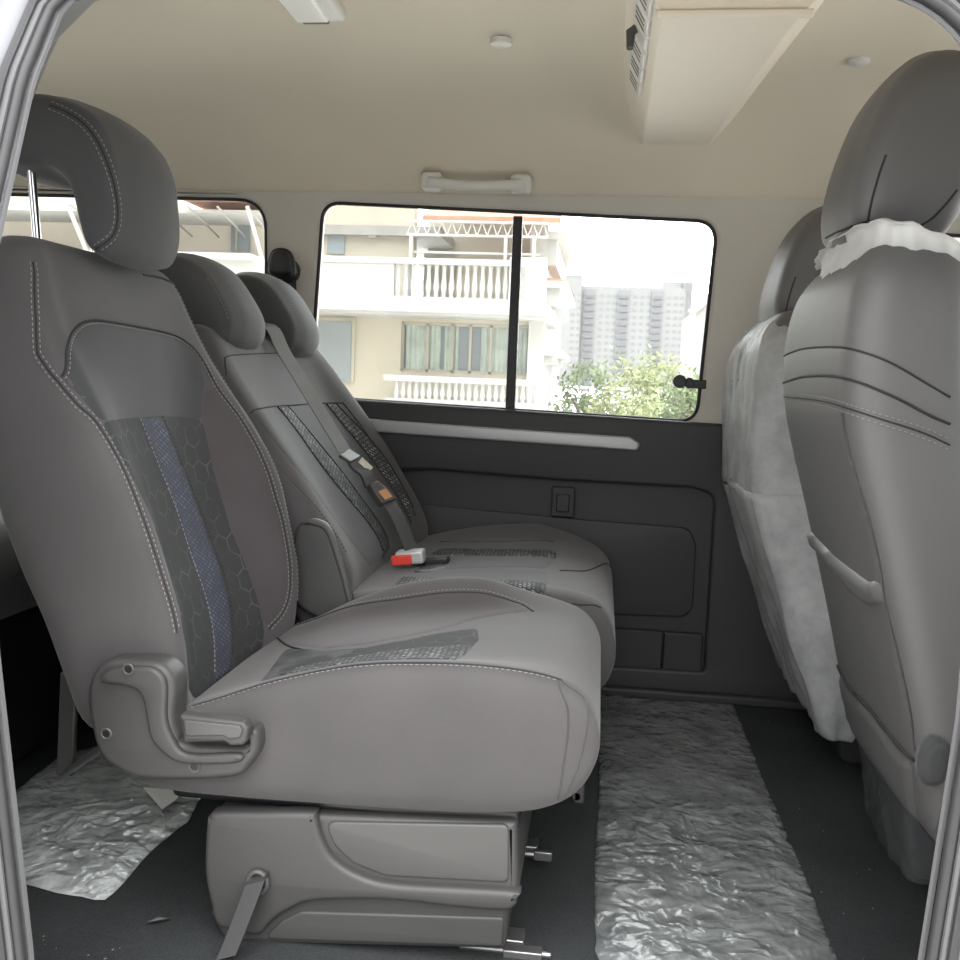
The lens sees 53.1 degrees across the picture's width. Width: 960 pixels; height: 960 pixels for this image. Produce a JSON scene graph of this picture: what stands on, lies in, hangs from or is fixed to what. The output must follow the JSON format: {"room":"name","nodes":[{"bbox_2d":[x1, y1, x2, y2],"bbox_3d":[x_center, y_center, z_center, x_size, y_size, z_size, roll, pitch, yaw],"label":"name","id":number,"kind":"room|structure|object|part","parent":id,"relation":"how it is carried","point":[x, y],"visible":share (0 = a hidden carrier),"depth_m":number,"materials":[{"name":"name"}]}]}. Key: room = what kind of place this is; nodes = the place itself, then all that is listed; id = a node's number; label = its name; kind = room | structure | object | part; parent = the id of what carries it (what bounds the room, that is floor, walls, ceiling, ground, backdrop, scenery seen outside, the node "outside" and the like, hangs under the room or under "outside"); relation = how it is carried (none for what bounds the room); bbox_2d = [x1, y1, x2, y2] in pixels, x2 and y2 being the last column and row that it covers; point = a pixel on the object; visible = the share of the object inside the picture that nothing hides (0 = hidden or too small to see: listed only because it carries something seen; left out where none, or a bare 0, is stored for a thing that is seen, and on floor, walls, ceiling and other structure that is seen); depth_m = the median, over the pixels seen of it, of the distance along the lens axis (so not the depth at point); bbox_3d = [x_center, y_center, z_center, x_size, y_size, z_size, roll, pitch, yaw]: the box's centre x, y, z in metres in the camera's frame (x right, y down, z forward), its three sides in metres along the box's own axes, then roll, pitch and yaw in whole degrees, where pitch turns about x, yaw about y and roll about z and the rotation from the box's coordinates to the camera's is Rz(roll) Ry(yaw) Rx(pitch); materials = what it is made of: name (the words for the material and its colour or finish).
{"room":"vehicle interior","nodes":[
{"label":"vehicle interior","id":0,"kind":"room"},
{"bbox_2d":[13,706,937,959],"bbox_3d":[-0.308,0.617,1.864,4.200,0.040,1.600,3,6,7],"label":"floor","id":1,"kind":"structure","parent":0,"point":[555,907],"depth_m":1.53,"materials":[{"name":"grey carpet"}]},
{"bbox_2d":[0,510,81,763],"bbox_3d":[-1.177,0.108,1.984,0.784,0.860,1.107,3,6,7],"label":"bench","id":2,"kind":"object","parent":1,"relation":"on","point":[31,666],"visible":0.09,"depth_m":1.89,"materials":[{"name":"grey fabric"}]},
{"bbox_2d":[0,510,37,619],"bbox_3d":[-1.092,0.134,1.976,0.610,0.206,1.106,3,6,7],"label":"cushion","id":3,"kind":"object","parent":2,"relation":"on","point":[17,600],"depth_m":1.70,"materials":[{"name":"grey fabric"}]},
{"bbox_2d":[16,746,200,899],"bbox_3d":[-0.698,0.588,1.753,0.382,0.008,0.598,3,6,7],"label":"film","id":4,"kind":"object","parent":1,"relation":"on","point":[84,833],"visible":0.68,"depth_m":1.66,"materials":[{"name":"silver metal"}]},
{"bbox_2d":[143,787,179,808],"bbox_3d":[-0.589,0.577,1.741,0.082,0.001,0.081,3,6,7],"label":"paper tag","id":5,"kind":"object","parent":4,"relation":"on","point":[163,798],"visible":0.79,"depth_m":1.75,"materials":[{"name":"white paper"}]},
{"bbox_2d":[147,917,170,923],"bbox_3d":[-0.464,0.636,1.388,0.033,0.009,0.008,0,7,-23],"label":"debris","id":6,"kind":"object","parent":1,"relation":"on","point":[157,919],"visible":1,"depth_m":1.39,"materials":[{"name":"black plastic"}]},
{"bbox_2d":[0,94,600,959],"bbox_3d":[-0.285,0.038,1.496,0.966,1.211,0.548,3,6,7],"label":"seat","id":7,"kind":"object","parent":1,"relation":"on","point":[380,762],"visible":1,"depth_m":1.32,"materials":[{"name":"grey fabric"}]},
{"bbox_3d":[-0.671,-0.380,1.450,0.028,0.201,0.013,3,6,7],"label":"headrest post","id":8,"kind":"part","parent":7,"relation":"part of","materials":[{"name":"silver metal"}]},
{"bbox_3d":[-0.561,0.408,1.492,0.255,0.171,0.029,4,6,21],"label":"support rod","id":9,"kind":"part","parent":7,"relation":"part of","materials":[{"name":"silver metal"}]},
{"bbox_3d":[-0.524,-0.165,1.500,0.064,0.146,0.401,3,6,7],"label":"panel","id":10,"kind":"part","parent":7,"relation":"part of","materials":[{"name":"leather"}]},
{"bbox_3d":[-0.524,-0.006,1.547,0.346,0.699,0.490,3,6,7],"label":"backrest","id":11,"kind":"part","parent":7,"relation":"part of","materials":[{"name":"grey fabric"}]},
{"bbox_3d":[-0.456,0.114,1.513,0.138,0.423,0.360,3,6,7],"label":"panel","id":12,"kind":"part","parent":7,"relation":"part of","materials":[{"name":"grey fabric"}]},
{"bbox_3d":[-0.349,0.327,1.258,0.080,0.022,0.006,3,6,7],"label":"lever","id":13,"kind":"part","parent":7,"relation":"part of","materials":[{"name":"grey plastic"}]},
{"bbox_3d":[-0.348,0.329,1.270,0.094,0.037,0.022,3,6,7],"label":"recline lever","id":14,"kind":"part","parent":7,"relation":"part of","materials":[{"name":"grey plastic"}]},
{"bbox_3d":[-0.416,0.048,1.696,0.148,0.414,0.066,2,6,1],"label":"bolster panel","id":15,"kind":"part","parent":7,"relation":"part of","materials":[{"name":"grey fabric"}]},
{"bbox_3d":[-0.168,0.431,1.534,0.500,0.030,0.400,3,6,7],"label":"seat frame","id":16,"kind":"part","parent":7,"relation":"part of","materials":[{"name":"black plastic"}]},
{"bbox_2d":[134,577,600,812],"bbox_3d":[-0.137,0.310,1.530,0.653,0.239,0.498,3,6,7],"label":"cushion","id":17,"kind":"object","parent":7,"relation":"on","point":[448,694],"depth_m":1.30,"materials":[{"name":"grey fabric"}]},
{"bbox_3d":[-0.164,0.645,1.403,0.460,0.012,0.035,3,6,7],"label":"floor rail","id":18,"kind":"part","parent":7,"relation":"part of","materials":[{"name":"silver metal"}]},
{"bbox_3d":[-0.173,0.269,1.462,0.333,0.072,0.240,3,6,7],"label":"panel","id":19,"kind":"part","parent":7,"relation":"part of","materials":[{"name":"grey fabric"}]},
{"bbox_3d":[-0.132,0.619,1.336,0.332,0.069,0.020,3,6,7],"label":"panel","id":20,"kind":"part","parent":7,"relation":"part of","materials":[{"name":"grey plastic"}]},
{"bbox_3d":[-0.164,0.254,1.616,0.472,0.110,0.216,4,6,12],"label":"bolster panel","id":21,"kind":"part","parent":7,"relation":"part of","materials":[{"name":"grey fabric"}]},
{"bbox_3d":[-0.084,0.501,1.318,0.253,0.089,0.020,3,6,7],"label":"drawer panel","id":22,"kind":"part","parent":7,"relation":"part of","materials":[{"name":"grey plastic"}]},
{"bbox_3d":[0.035,0.660,1.348,0.130,0.012,0.020,3,6,7],"label":"latch rod","id":23,"kind":"part","parent":7,"relation":"part of","materials":[{"name":"silver metal"}]},
{"bbox_3d":[-0.129,0.617,1.679,0.460,0.012,0.035,3,6,7],"label":"floor rail","id":24,"kind":"part","parent":7,"relation":"part of","materials":[{"name":"silver metal"}]},
{"bbox_3d":[0.079,0.612,1.571,0.078,0.016,0.012,3,6,7],"label":"latch rod","id":25,"kind":"part","parent":7,"relation":"part of","materials":[{"name":"silver metal"}]},
{"bbox_2d":[157,253,615,707],"bbox_3d":[-0.174,0.057,2.120,0.954,1.031,0.699,3,6,7],"label":"seat","id":26,"kind":"object","parent":1,"relation":"on","point":[345,543],"visible":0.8,"depth_m":2.00,"materials":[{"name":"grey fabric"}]},
{"bbox_3d":[-0.370,-0.031,2.149,0.421,0.584,0.672,3,6,7],"label":"backrest","id":27,"kind":"part","parent":26,"relation":"part of","materials":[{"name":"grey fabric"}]},
{"bbox_3d":[-0.303,0.009,2.107,0.213,0.336,0.562,3,6,7],"label":"panel","id":28,"kind":"part","parent":26,"relation":"part of","materials":[{"name":"leather"}]},
{"bbox_2d":[265,323,423,567],"bbox_3d":[-0.349,-0.079,2.128,0.501,0.530,0.068,4,6,16],"label":"belt","id":29,"kind":"object","parent":26,"relation":"hanging from","point":[380,494],"visible":0.8,"depth_m":2.11,"materials":[{"name":"grey fabric"}]},
{"bbox_2d":[391,548,449,565],"bbox_3d":[-0.128,0.167,2.076,0.121,0.038,0.058,3,6,7],"label":"seat belt buckle","id":30,"kind":"object","parent":26,"relation":"on","point":[416,555],"visible":0.98,"depth_m":2.06,"materials":[{"name":"red plastic"}]},
{"bbox_3d":[-0.017,0.199,1.894,0.305,0.027,0.192,3,6,7],"label":"panel","id":31,"kind":"part","parent":26,"relation":"part of","materials":[{"name":"leather"}]},
{"bbox_2d":[353,524,615,686],"bbox_3d":[0.005,0.258,2.130,0.580,0.249,0.674,3,6,7],"label":"cushion","id":32,"kind":"object","parent":26,"relation":"on","point":[548,561],"depth_m":2.06,"materials":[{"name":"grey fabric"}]},
{"bbox_3d":[0.026,0.167,2.167,0.288,0.027,0.339,3,6,7],"label":"panel","id":33,"kind":"part","parent":26,"relation":"part of","materials":[{"name":"leather"}]},
{"bbox_2d":[602,684,806,710],"bbox_3d":[-0.217,0.515,2.563,4.100,0.026,0.050,3,6,7],"label":"trim","id":34,"kind":"structure","parent":1,"relation":"on","point":[607,689],"depth_m":2.44,"materials":[{"name":"plastic"}]},
{"bbox_2d":[594,695,836,959],"bbox_3d":[0.399,0.621,1.847,0.355,0.007,1.263,3,6,7],"label":"film","id":35,"kind":"object","parent":1,"relation":"on","point":[696,859],"visible":1,"depth_m":1.66,"materials":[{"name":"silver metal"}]},
{"bbox_2d":[731,206,864,764],"bbox_3d":[0.901,0.021,2.086,0.688,1.191,0.503,3,6,7],"label":"seat","id":36,"kind":"object","parent":1,"relation":"on","point":[792,269],"visible":0.2,"depth_m":1.95,"materials":[{"name":"grey leather"}]},
{"bbox_3d":[0.626,0.098,2.125,0.127,0.465,0.430,3,6,7],"label":"panel","id":37,"kind":"part","parent":36,"relation":"part of","materials":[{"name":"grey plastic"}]},
{"bbox_3d":[0.709,0.048,2.113,0.300,0.807,0.496,3,6,7],"label":"backrest","id":38,"kind":"part","parent":36,"relation":"part of","materials":[{"name":"grey plastic"}]},
{"bbox_2d":[722,320,854,742],"bbox_3d":[0.682,0.073,2.118,0.275,0.833,0.545,3,6,7],"label":"cover","id":39,"kind":"object","parent":36,"relation":"on","point":[779,505],"visible":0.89,"depth_m":1.89,"materials":[{"name":"white plastic"}]},
{"bbox_2d":[782,50,959,880],"bbox_3d":[0.804,0.033,1.495,0.745,1.279,0.632,3,6,7],"label":"seat","id":40,"kind":"object","parent":1,"relation":"on","point":[871,382],"depth_m":1.27,"materials":[{"name":"grey leather"}]},
{"bbox_3d":[0.551,0.118,1.473,0.127,0.465,0.430,3,6,7],"label":"panel","id":41,"kind":"part","parent":40,"relation":"part of","materials":[{"name":"grey leather"}]},
{"bbox_3d":[0.544,-0.308,1.387,0.109,0.096,0.372,1,6,-11],"label":"plastic strip","id":42,"kind":"part","parent":40,"relation":"part of","materials":[{"name":"white plastic"}]},
{"bbox_2d":[12,187,959,423],"bbox_3d":[-0.175,-0.439,2.506,4.200,0.615,0.050,3,6,7],"label":"wall","id":43,"kind":"structure","parent":0,"point":[750,232],"depth_m":2.39,"materials":[{"name":"beige plastic"}]},
{"bbox_2d":[11,193,266,273],"bbox_3d":[-1.135,-0.525,2.610,1.174,0.499,0.026,3,6,7],"label":"window","id":44,"kind":"structure","parent":43,"relation":"in","point":[12,194],"depth_m":2.52,"materials":[{"name":"black rubber"}]},
{"bbox_2d":[267,248,300,289],"bbox_3d":[-0.516,-0.273,2.505,0.076,0.649,0.080,3,6,7],"label":"guide","id":45,"kind":"object","parent":43,"relation":"attached to","point":[282,265],"visible":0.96,"depth_m":2.44,"materials":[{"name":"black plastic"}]},
{"bbox_2d":[294,615,662,667],"bbox_3d":[-0.019,0.427,2.550,0.988,0.125,0.026,3,6,7],"label":"trim","id":46,"kind":"structure","parent":43,"relation":"attached to","point":[635,647],"depth_m":2.48,"materials":[{"name":"plastic"}]},
{"bbox_2d":[370,419,639,450],"bbox_3d":[-0.193,-0.139,2.486,1.201,0.069,0.022,3,6,7],"label":"trim","id":47,"kind":"structure","parent":43,"relation":"attached to","point":[385,426],"depth_m":2.44,"materials":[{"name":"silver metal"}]},
{"bbox_2d":[313,202,716,420],"bbox_3d":[0.069,-0.434,2.466,1.035,0.535,0.062,3,6,8],"label":"window","id":48,"kind":"structure","parent":43,"relation":"in","point":[679,381],"depth_m":2.45,"materials":[{"name":"black rubber"}]},
{"bbox_2d":[401,470,712,668],"bbox_3d":[-0.004,0.235,2.544,2.400,0.620,0.012,3,6,7],"label":"trim","id":49,"kind":"structure","parent":43,"relation":"attached to","point":[691,509],"depth_m":2.48,"materials":[{"name":"plastic"}]},
{"bbox_2d":[420,503,695,616],"bbox_3d":[-0.023,0.187,2.530,1.160,0.298,0.012,3,6,7],"label":"trim","id":50,"kind":"structure","parent":43,"relation":"attached to","point":[653,566],"depth_m":2.48,"materials":[{"name":"plastic"}]},
{"bbox_2d":[551,486,574,517],"bbox_3d":[0.214,0.057,2.476,0.060,0.078,0.028,3,6,7],"label":"socket cover","id":51,"kind":"object","parent":43,"relation":"attached to","point":[563,498],"visible":1,"depth_m":2.47,"materials":[{"name":"plastic"}]},
{"bbox_3d":[0.213,0.060,2.467,0.034,0.046,0.010,3,6,7],"label":"socket lid","id":52,"kind":"part","parent":51,"relation":"part of","materials":[{"name":"black plastic"}]},
{"bbox_2d":[355,399,797,698],"bbox_3d":[-0.202,0.157,2.538,4.200,0.742,0.028,3,6,7],"label":"trim","id":53,"kind":"structure","parent":43,"relation":"attached to","point":[739,658],"depth_m":2.44,"materials":[{"name":"plastic"}]},
{"bbox_2d":[662,630,702,670],"bbox_3d":[0.522,0.455,2.484,0.098,0.125,0.026,3,6,7],"label":"trim","id":54,"kind":"structure","parent":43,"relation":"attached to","point":[682,650],"depth_m":2.47,"materials":[{"name":"plastic"}]},
{"bbox_2d":[945,233,959,237],"bbox_3d":[1.300,-0.342,2.318,0.825,0.501,0.026,3,6,7],"label":"window","id":55,"kind":"structure","parent":43,"relation":"in","point":[949,234],"depth_m":2.30,"materials":[{"name":"clear glass"}]},
{"bbox_2d":[13,0,959,198],"bbox_3d":[-0.248,-0.779,1.769,4.240,0.250,1.395,3,6,7],"label":"ceiling","id":56,"kind":"structure","parent":0,"point":[232,94],"depth_m":2.18,"materials":[{"name":"beige fabric"}]},
{"bbox_2d":[279,0,345,23],"bbox_3d":[-0.308,-0.853,1.705,0.100,0.034,0.170,3,6,7],"label":"recessed light","id":57,"kind":"object","parent":56,"relation":"in","point":[302,11],"visible":1,"depth_m":1.72,"materials":[{"name":"grey plastic"}]},
{"bbox_2d":[303,21,329,23],"bbox_3d":[-0.304,-0.852,1.781,0.050,0.010,0.012,3,6,7],"label":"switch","id":58,"kind":"object","parent":57,"relation":"attached to","point":[304,22],"depth_m":1.78,"materials":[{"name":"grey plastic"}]},
{"bbox_2d":[421,172,531,194],"bbox_3d":[-0.010,-0.732,2.364,0.274,0.047,0.071,3,6,7],"label":"handle","id":59,"kind":"object","parent":56,"relation":"attached to","point":[430,181],"visible":1,"depth_m":2.34,"materials":[{"name":"grey plastic"}]},
{"bbox_3d":[-0.119,-0.741,2.387,0.052,0.042,0.050,3,6,7],"label":"handle mount","id":60,"kind":"part","parent":59,"relation":"part of","materials":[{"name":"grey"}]},
{"bbox_3d":[0.101,-0.727,2.361,0.052,0.042,0.050,3,6,7],"label":"handle mount","id":61,"kind":"part","parent":59,"relation":"part of","materials":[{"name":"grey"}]},
{"bbox_2d":[490,36,511,48],"bbox_3d":[0.042,-0.866,1.901,0.042,0.013,0.042,3,6,7],"label":"button","id":62,"kind":"object","parent":56,"relation":"attached to","point":[500,42],"visible":1,"depth_m":1.89,"materials":[{"name":"grey plastic"}]},
{"bbox_2d":[624,0,823,144],"bbox_3d":[0.461,-0.813,1.905,0.376,0.127,0.872,3,6,7],"label":"air duct","id":63,"kind":"object","parent":56,"relation":"attached to","point":[690,66],"visible":0.9,"depth_m":1.73,"materials":[{"name":"beige plastic"}]},
{"bbox_3d":[0.273,-0.784,1.694,0.030,0.052,0.024,1,6,-8],"label":"vent lever","id":64,"kind":"part","parent":63,"relation":"part of","materials":[{"name":"grey plastic"}]},
{"bbox_2d":[628,64,643,95],"bbox_3d":[0.317,-0.815,1.955,0.032,0.046,0.075,3,6,7],"label":"vent","id":65,"kind":"object","parent":63,"relation":"attached to","point":[639,87],"depth_m":1.95,"materials":[{"name":"grey plastic"}]},
{"bbox_2d":[629,50,645,82],"bbox_3d":[0.306,-0.806,1.866,0.032,0.046,0.075,3,6,7],"label":"vent","id":66,"kind":"object","parent":63,"relation":"attached to","point":[640,73],"depth_m":1.86,"materials":[{"name":"grey plastic"}]},
{"bbox_3d":[0.284,-0.791,1.698,0.031,0.045,0.060,3,6,7],"label":"vent lever plate","id":67,"kind":"part","parent":63,"relation":"part of","materials":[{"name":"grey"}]},
{"bbox_2d":[633,35,647,67],"bbox_3d":[0.294,-0.797,1.777,0.032,0.046,0.075,3,6,7],"label":"vent","id":68,"kind":"object","parent":63,"relation":"attached to","point":[641,56],"depth_m":1.77,"materials":[{"name":"grey plastic"}]},
{"bbox_2d":[633,0,651,37],"bbox_3d":[0.274,-0.782,1.619,0.032,0.046,0.075,3,6,7],"label":"vent","id":69,"kind":"object","parent":63,"relation":"attached to","point":[644,23],"depth_m":1.62,"materials":[{"name":"grey plastic"}]},
{"bbox_2d":[639,0,654,17],"bbox_3d":[0.263,-0.773,1.530,0.032,0.046,0.075,3,6,7],"label":"vent","id":70,"kind":"object","parent":63,"relation":"attached to","point":[648,6],"depth_m":1.54,"materials":[{"name":"grey plastic"}]},
{"bbox_2d":[848,56,869,67],"bbox_3d":[0.762,-0.842,1.932,0.042,0.013,0.042,3,6,7],"label":"button","id":71,"kind":"object","parent":56,"relation":"attached to","point":[862,61],"visible":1,"depth_m":1.92,"materials":[{"name":"grey plastic"}]},
{"bbox_2d":[934,791,951,838],"bbox_3d":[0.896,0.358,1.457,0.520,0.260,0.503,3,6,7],"label":"door frame","id":72,"kind":"structure","parent":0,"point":[938,795],"depth_m":1.27,"materials":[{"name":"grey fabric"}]},
{"bbox_3d":[-0.371,0.107,1.139,4.280,1.820,0.414,3,6,7],"label":"wall","id":73,"kind":"structure","parent":0,"visible":0},
{"bbox_2d":[0,0,959,959],"bbox_3d":[-0.021,0.111,1.018,0.999,1.297,0.168,3,6,7],"label":"trim","id":74,"kind":"structure","parent":73,"relation":"attached to","point":[941,7],"depth_m":1.01,"materials":[{"name":"grey"}]},
{"bbox_2d":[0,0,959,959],"bbox_3d":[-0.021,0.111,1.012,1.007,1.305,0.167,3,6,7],"label":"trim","id":75,"kind":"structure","parent":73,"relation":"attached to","point":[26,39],"depth_m":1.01,"materials":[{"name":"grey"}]},
{"bbox_2d":[0,0,959,959],"bbox_3d":[-0.014,0.105,1.071,1.124,1.422,0.371,3,6,7],"label":"trim","id":76,"kind":"structure","parent":73,"relation":"attached to","point":[11,11],"depth_m":1.07,"materials":[{"name":"grey rubber"}]},
{"bbox_2d":[0,0,959,959],"bbox_3d":[-0.022,0.112,1.008,1.020,1.318,0.172,3,6,7],"label":"trim","id":77,"kind":"structure","parent":73,"relation":"attached to","point":[954,943],"depth_m":1.02,"materials":[{"name":"grey"}]},
{"label":"outside","id":78,"kind":"structure","parent":0,"visible":0},
{"bbox_2d":[558,275,692,405],"bbox_3d":[60.980,-57.900,406.793,52.717,52.609,30.100,3,6,7],"label":"apartment tower","id":79,"kind":"structure","parent":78,"point":[627,319],"depth_m":394.74,"materials":[{"name":"grey concrete"}]},
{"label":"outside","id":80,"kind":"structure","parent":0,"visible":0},
{"bbox_2d":[601,344,697,416],"bbox_3d":[4.934,-2.399,27.456,3.439,3.008,2.959,3,6,7],"label":"leafy tree","id":81,"kind":"object","parent":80,"point":[646,380],"visible":0.47,"depth_m":27.01,"materials":[{"name":"green plant"}]},
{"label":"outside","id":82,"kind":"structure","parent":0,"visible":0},
{"bbox_2d":[549,359,624,413],"bbox_3d":[2.914,-2.044,26.708,2.322,2.618,1.857,1,6,-9],"label":"leafy tree","id":83,"kind":"object","parent":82,"point":[584,403],"visible":0.5,"depth_m":26.69,"materials":[{"name":"green plant"}]},
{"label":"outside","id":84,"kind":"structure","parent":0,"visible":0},
{"bbox_2d":[651,366,698,418],"bbox_3d":[5.519,-1.943,25.471,2.199,2.163,2.298,-2,7,-34],"label":"leafy tree","id":85,"kind":"object","parent":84,"point":[689,401],"visible":0.34,"depth_m":25.31,"materials":[{"name":"green plant"}]},
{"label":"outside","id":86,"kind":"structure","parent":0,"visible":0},
{"bbox_2d":[679,294,707,414],"bbox_3d":[8.608,-4.560,31.254,4.129,5.886,5.229,3,6,7],"label":"house","id":87,"kind":"structure","parent":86,"point":[693,325],"depth_m":29.22,"materials":[{"name":"paint"}]},
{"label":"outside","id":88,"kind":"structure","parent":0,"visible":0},
{"bbox_3d":[1.330,0.302,11.005,60.000,0.100,26.000,3,6,7],"label":"ground","id":89,"kind":"structure","parent":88,"visible":0},
{"bbox_2d":[2,196,328,273],"bbox_3d":[-7.349,-3.031,16.941,9.014,4.621,2.403,3,6,7],"label":"house","id":90,"kind":"structure","parent":89,"relation":"on","point":[230,234],"depth_m":17.24,"materials":[{"name":"white paint"}]},
{"bbox_3d":[-6.651,-4.089,15.937,0.070,0.907,0.656,4,6,15],"label":"canopy post","id":91,"kind":"part","parent":90,"relation":"part of","materials":[{"name":"white metal"}]},
{"bbox_3d":[-3.632,-3.934,15.568,0.070,0.907,0.656,4,6,15],"label":"canopy post","id":92,"kind":"part","parent":90,"relation":"part of","materials":[{"name":"white metal"}]},
{"bbox_2d":[317,205,575,410],"bbox_3d":[-5.021,-5.072,26.496,15.108,6.859,9.950,3,6,7],"label":"house","id":93,"kind":"structure","parent":89,"relation":"on","point":[447,343],"depth_m":22.59,"materials":[{"name":"beige paint"}]},
{"bbox_3d":[-3.505,-3.047,22.752,0.914,1.408,0.040,3,6,7],"label":"glass","id":94,"kind":"part","parent":93,"relation":"part of","materials":[{"name":"grey"}]},
{"bbox_2d":[368,235,377,238],"bbox_3d":[-2.726,-6.285,24.415,0.220,0.250,0.200,3,6,7],"label":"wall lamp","id":95,"kind":"object","parent":93,"relation":"attached to","point":[369,236],"depth_m":24.36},
{"bbox_3d":[-1.570,-4.760,21.600,0.070,1.492,0.070,3,6,7],"label":"post","id":96,"kind":"part","parent":93,"relation":"part of","materials":[{"name":"white paint"}]},
{"bbox_3d":[-6.234,-4.286,22.044,13.862,0.100,0.200,3,6,7],"label":"rail","id":97,"kind":"part","parent":93,"relation":"part of","materials":[{"name":"white paint"}]},
{"bbox_3d":[-6.202,-5.112,21.957,13.862,0.130,0.240,3,6,7],"label":"balustrade","id":98,"kind":"part","parent":93,"relation":"part of","materials":[{"name":"white paint"}]},
{"bbox_2d":[405,325,440,369],"bbox_3d":[-1.352,-3.156,22.852,0.844,1.168,0.040,3,6,7],"label":"curtain","id":99,"kind":"object","parent":93,"relation":"hanging from","point":[415,335],"depth_m":22.85,"materials":[{"name":"fabric"}]},
{"bbox_3d":[-5.745,-4.007,21.832,14.910,0.120,0.350,3,6,7],"label":"cornice","id":100,"kind":"part","parent":93,"relation":"part of","materials":[{"name":"white paint"}]},
{"bbox_3d":[-1.142,-5.381,26.391,0.834,1.757,0.080,3,6,7],"label":"dark doorway","id":101,"kind":"part","parent":93,"relation":"part of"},
{"bbox_2d":[444,326,458,369],"bbox_3d":[-0.680,-3.121,22.770,0.332,1.168,0.040,3,6,7],"label":"curtain","id":102,"kind":"object","parent":93,"relation":"hanging from","point":[447,329],"depth_m":22.77,"materials":[{"name":"fabric"}]},
{"bbox_3d":[-0.429,-1.748,21.762,3.546,0.100,0.200,3,6,7],"label":"rail","id":103,"kind":"part","parent":93,"relation":"part of","materials":[{"name":"white paint"}]},
{"bbox_3d":[-0.410,-2.254,21.708,3.546,0.130,0.240,3,6,7],"label":"balustrade","id":104,"kind":"part","parent":93,"relation":"part of","materials":[{"name":"white paint"}]},
{"bbox_2d":[480,327,527,372],"bbox_3d":[0.560,-3.058,22.619,1.085,1.168,0.040,3,6,7],"label":"curtain","id":105,"kind":"object","parent":93,"relation":"hanging from","point":[499,335],"depth_m":22.63,"materials":[{"name":"fabric"}]},
{"bbox_3d":[0.546,-4.652,21.341,0.070,1.492,0.070,3,6,7],"label":"post","id":106,"kind":"part","parent":93,"relation":"part of","materials":[{"name":"white paint"}]},
{"bbox_3d":[0.857,-4.327,20.979,0.250,0.646,0.030,3,6,7],"label":"pier panel","id":107,"kind":"part","parent":93,"relation":"part of","materials":[{"name":"white paint"}]},
{"bbox_3d":[1.174,-4.620,21.264,0.070,1.492,0.070,3,6,7],"label":"post","id":108,"kind":"part","parent":93,"relation":"part of","materials":[{"name":"white paint"}]},
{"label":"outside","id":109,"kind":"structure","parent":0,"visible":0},
{"bbox_2d":[583,377,663,416],"bbox_3d":[3.766,-1.644,24.719,2.047,2.002,1.932,-1,7,-24],"label":"leafy tree","id":110,"kind":"object","parent":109,"point":[629,408],"visible":0.43,"depth_m":24.43,"materials":[{"name":"green plant"}]}
]}

